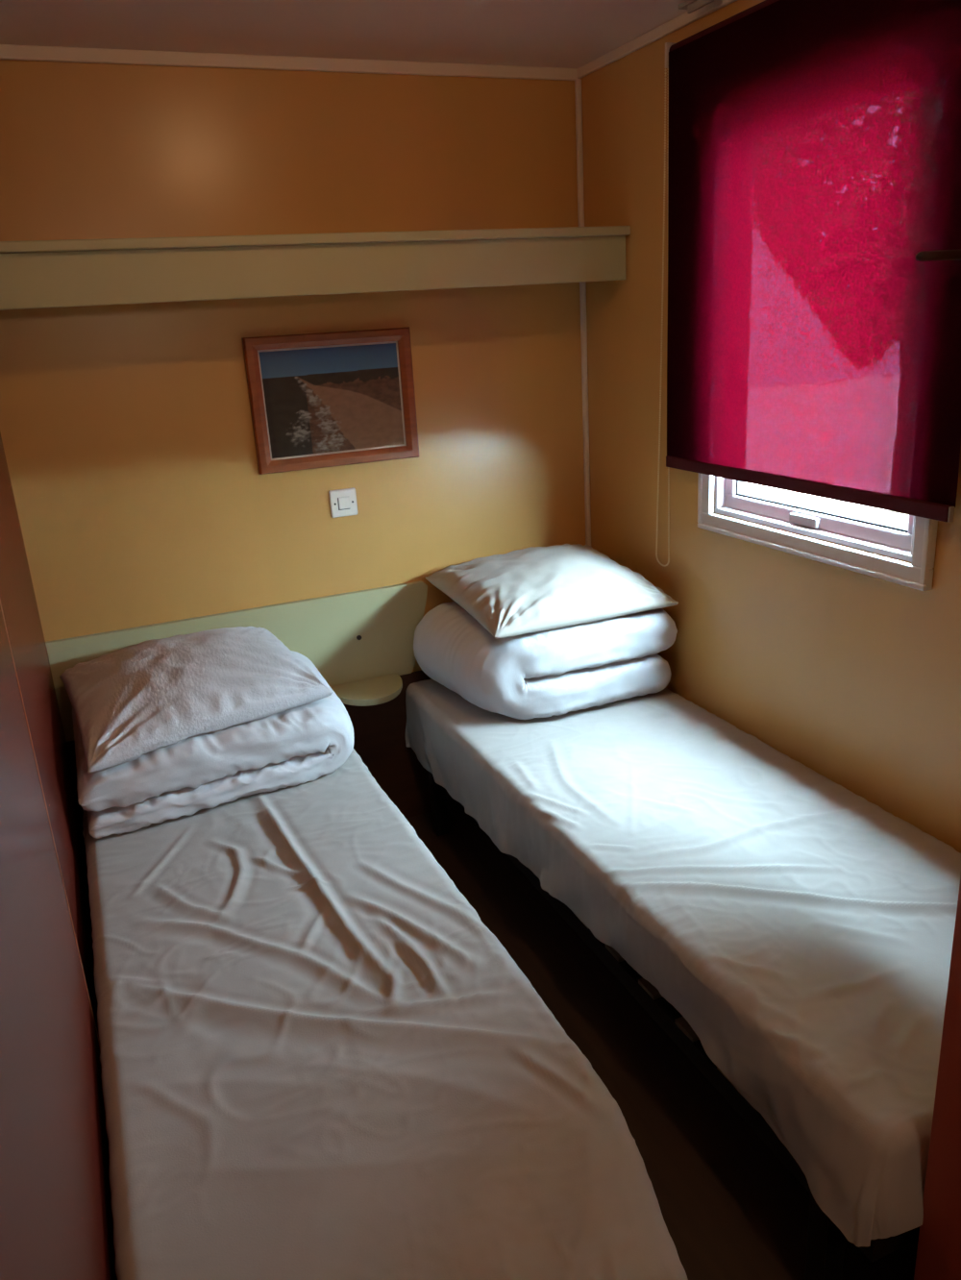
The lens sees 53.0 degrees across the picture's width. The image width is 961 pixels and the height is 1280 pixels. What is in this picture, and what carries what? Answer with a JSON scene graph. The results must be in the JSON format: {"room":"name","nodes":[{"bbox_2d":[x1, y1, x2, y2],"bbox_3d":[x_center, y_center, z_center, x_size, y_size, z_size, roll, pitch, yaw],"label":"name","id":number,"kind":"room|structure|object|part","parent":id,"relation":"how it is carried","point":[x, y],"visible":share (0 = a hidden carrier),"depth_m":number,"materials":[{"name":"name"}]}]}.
{"room":"bedroom","nodes":[
{"label":"bedroom","id":0,"kind":"room"},
{"bbox_2d":[0,59,585,740],"bbox_3d":[-0.680,-0.384,2.648,2.292,2.150,0.050,-11,20,-21],"label":"wall","id":1,"kind":"structure","parent":0,"point":[141,497],"depth_m":2.54,"materials":[{"name":"paint"}]},
{"bbox_2d":[45,580,427,741],"bbox_3d":[-0.643,0.047,2.756,1.065,0.281,0.020,-11,20,-21],"label":"headboard panel","id":2,"kind":"object","parent":1,"relation":"attached to","point":[368,633],"visible":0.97,"depth_m":2.81,"materials":[{"name":"green laminate"}]},
{"bbox_2d":[330,673,402,706],"bbox_3d":[-0.324,0.153,2.826,0.224,0.020,0.170,-11,20,-21],"label":"shelf","id":3,"kind":"object","parent":2,"relation":"attached to","point":[382,689],"visible":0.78,"depth_m":2.81,"materials":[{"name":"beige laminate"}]},
{"bbox_2d":[66,670,460,818],"bbox_3d":[-0.627,0.414,2.881,2.176,0.486,0.012,-11,20,-21],"label":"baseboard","id":4,"kind":"structure","parent":1,"relation":"attached to","point":[379,729],"depth_m":3.00,"materials":[{"name":"brown wood"}]},
{"bbox_2d":[0,44,577,80],"bbox_3d":[-0.734,-1.378,2.282,2.180,0.030,0.014,-11,20,-21],"label":"trim","id":5,"kind":"structure","parent":1,"relation":"attached to","point":[9,52],"depth_m":2.36,"materials":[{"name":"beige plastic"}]},
{"bbox_2d":[0,225,630,310],"bbox_3d":[-0.649,-0.890,2.325,2.185,0.135,0.267,-11,20,-21],"label":"wall shelf","id":6,"kind":"object","parent":1,"relation":"attached to","point":[35,274],"visible":1,"depth_m":2.29,"materials":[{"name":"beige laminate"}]},
{"bbox_2d":[241,327,418,474],"bbox_3d":[-0.400,-0.659,2.646,0.459,0.356,0.023,-11,20,-21],"label":"framed picture","id":7,"kind":"object","parent":1,"relation":"attached to","point":[319,400],"visible":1,"depth_m":2.64,"materials":[{"name":"red wood"}]},
{"bbox_2d":[258,343,404,458],"bbox_3d":[-0.401,-0.660,2.649,0.381,0.278,0.001,-11,20,-21],"label":"print","id":8,"kind":"object","parent":7,"relation":"attached to","point":[346,398],"depth_m":2.65},
{"bbox_2d":[328,488,357,517],"bbox_3d":[-0.389,-0.390,2.740,0.078,0.078,0.013,-11,20,-21],"label":"light switch","id":9,"kind":"object","parent":1,"relation":"attached to","point":[343,502],"visible":1,"depth_m":2.74,"materials":[{"name":"beige plastic"}]},
{"bbox_2d":[574,78,590,545],"bbox_3d":[0.332,-0.553,3.012,0.016,2.124,0.016,-11,20,-21],"label":"trim","id":10,"kind":"structure","parent":1,"relation":"attached to","point":[578,84],"depth_m":2.88,"materials":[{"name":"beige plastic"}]},
{"bbox_2d":[0,0,687,69],"bbox_3d":[-0.035,-0.957,0.769,2.332,0.050,3.550,-11,20,-21],"label":"ceiling","id":11,"kind":"structure","parent":0,"point":[567,34],"depth_m":2.16,"materials":[{"name":"white paint"}]},
{"bbox_2d":[678,0,713,13],"bbox_3d":[0.487,-1.396,2.109,0.042,0.026,0.130,-11,20,-21],"label":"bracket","id":12,"kind":"object","parent":11,"relation":"attached to","point":[691,6],"visible":1,"depth_m":2.11,"materials":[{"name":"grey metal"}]},
{"bbox_3d":[0.487,-1.403,2.107,0.042,0.010,0.130,-11,20,-21],"label":"bracket plate","id":13,"kind":"part","parent":12,"relation":"part of","materials":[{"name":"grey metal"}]},
{"bbox_2d":[406,804,918,1279],"bbox_3d":[0.073,1.130,1.458,2.292,0.050,3.550,-11,20,-21],"label":"floor","id":14,"kind":"structure","parent":0,"point":[730,1209],"depth_m":1.92,"materials":[{"name":"brown plastic"}]},
{"bbox_2d":[0,432,117,1279],"bbox_3d":[-0.903,0.125,1.222,0.565,2.115,2.546,-11,20,-21],"label":"wardrobe","id":15,"kind":"object","parent":14,"relation":"on","point":[57,1219],"visible":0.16,"depth_m":1.16,"materials":[{"name":"brown wood"}]},
{"bbox_3d":[-0.946,-0.111,1.936,0.020,2.115,1.131,-11,20,-21],"label":"panel","id":16,"kind":"part","parent":15,"relation":"part of","materials":[{"name":"brown wood"}]},
{"bbox_2d":[82,748,688,1279],"bbox_3d":[-0.384,0.715,1.936,0.688,0.487,2.008,-11,20,-21],"label":"bed","id":17,"kind":"object","parent":14,"relation":"on","point":[319,1059],"visible":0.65,"depth_m":1.41,"materials":[{"name":"white fabric"}]},
{"bbox_2d":[72,650,354,838],"bbox_3d":[-0.673,0.222,2.433,0.658,0.194,0.570,-11,20,-21],"label":"duvet","id":18,"kind":"object","parent":17,"relation":"on","point":[293,747],"visible":0.59,"depth_m":2.20,"materials":[{"name":"white fabric"}]},
{"bbox_2d":[59,626,332,773],"bbox_3d":[-0.711,0.099,2.375,0.610,0.140,0.584,-11,20,-21],"label":"pillow","id":19,"kind":"object","parent":18,"relation":"on","point":[129,702],"visible":1,"depth_m":2.27,"materials":[{"name":"grey fabric"}]},
{"bbox_2d":[405,678,960,1279],"bbox_3d":[0.453,0.552,2.281,0.730,0.480,1.991,-11,20,-21],"label":"bed","id":20,"kind":"object","parent":14,"relation":"on","point":[790,933],"visible":0.88,"depth_m":1.79,"materials":[{"name":"white fabric"}]},
{"bbox_3d":[-0.130,0.484,2.962,0.040,0.245,0.040,-11,20,-21],"label":"leg","id":21,"kind":"part","parent":20,"relation":"part of","materials":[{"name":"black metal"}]},
{"bbox_2d":[413,601,677,719],"bbox_3d":[0.167,0.023,2.779,0.630,0.254,0.495,-11,20,-21],"label":"duvet","id":22,"kind":"object","parent":20,"relation":"on","point":[545,674],"visible":0.8,"depth_m":2.59,"materials":[{"name":"white fabric"}]},
{"bbox_2d":[425,543,678,638],"bbox_3d":[0.188,-0.168,2.744,0.553,0.139,0.520,-11,20,-21],"label":"pillow","id":23,"kind":"object","parent":22,"relation":"on","point":[514,593],"visible":1,"depth_m":2.62,"materials":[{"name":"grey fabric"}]},
{"bbox_3d":[0.532,0.937,1.486,0.040,0.245,0.040,-11,20,-21],"label":"leg","id":24,"kind":"part","parent":20,"relation":"part of","materials":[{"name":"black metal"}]},
{"bbox_2d":[580,0,960,853],"bbox_3d":[1.056,-0.111,1.518,0.090,2.150,3.450,-11,20,-21],"label":"wall","id":25,"kind":"structure","parent":0,"point":[854,677],"depth_m":2.42,"materials":[{"name":"paint"}]},
{"bbox_2d":[576,0,737,78],"bbox_3d":[0.659,-1.306,1.810,0.012,0.026,1.980,-11,20,-21],"label":"trim","id":26,"kind":"structure","parent":25,"relation":"attached to","point":[684,19],"depth_m":2.34,"materials":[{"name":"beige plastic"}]},
{"bbox_2d":[655,0,960,566],"bbox_3d":[0.655,-0.684,2.085,0.038,1.273,1.006,-11,20,-21],"label":"roller blind","id":27,"kind":"object","parent":25,"relation":"attached to","point":[814,146],"visible":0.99,"depth_m":1.93,"materials":[{"name":"fabric"}]},
{"bbox_3d":[0.474,-0.794,2.497,0.007,1.242,0.081,-9,19,-16],"label":"bead chain","id":28,"kind":"part","parent":27,"relation":"part of","materials":[{"name":"beige plastic"}]},
{"bbox_2d":[697,472,937,590],"bbox_3d":[0.731,-0.674,2.044,0.110,0.996,0.738,-11,20,-21],"label":"window","id":29,"kind":"structure","parent":25,"relation":"in","point":[915,543],"depth_m":2.12,"materials":[{"name":"white plastic"}]},
{"bbox_3d":[0.737,-0.676,2.050,0.038,0.882,0.622,-11,20,-21],"label":"sash","id":30,"kind":"part","parent":29,"relation":"part of","materials":[{"name":"white plastic"}]},
{"bbox_3d":[0.855,0.029,1.135,0.602,2.150,0.058,-11,20,-21],"label":"wall","id":31,"kind":"structure","parent":0,"visible":0},
{"bbox_2d":[913,875,960,1279],"bbox_3d":[0.125,0.168,0.851,1.030,2.150,0.070,-11,20,-21],"label":"door","id":32,"kind":"structure","parent":31,"relation":"in","point":[939,1243],"depth_m":1.22,"materials":[{"name":"brown wood"}]},
{"bbox_2d":[915,249,960,261],"bbox_3d":[0.717,-0.430,1.045,0.496,0.032,0.152,-11,20,-21],"label":"rail","id":33,"kind":"object","parent":31,"relation":"attached to","point":[943,255],"visible":1,"depth_m":1.02,"materials":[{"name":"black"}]},
{"label":"outside","id":34,"kind":"structure","parent":0,"visible":0},
{"bbox_2d":[745,482,887,522],"bbox_3d":[11.355,-1.342,8.862,24.068,0.150,34.000,-11,20,-21],"label":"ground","id":35,"kind":"structure","parent":34,"point":[876,514],"depth_m":10.46,"materials":[{"name":"white"}]}
]}

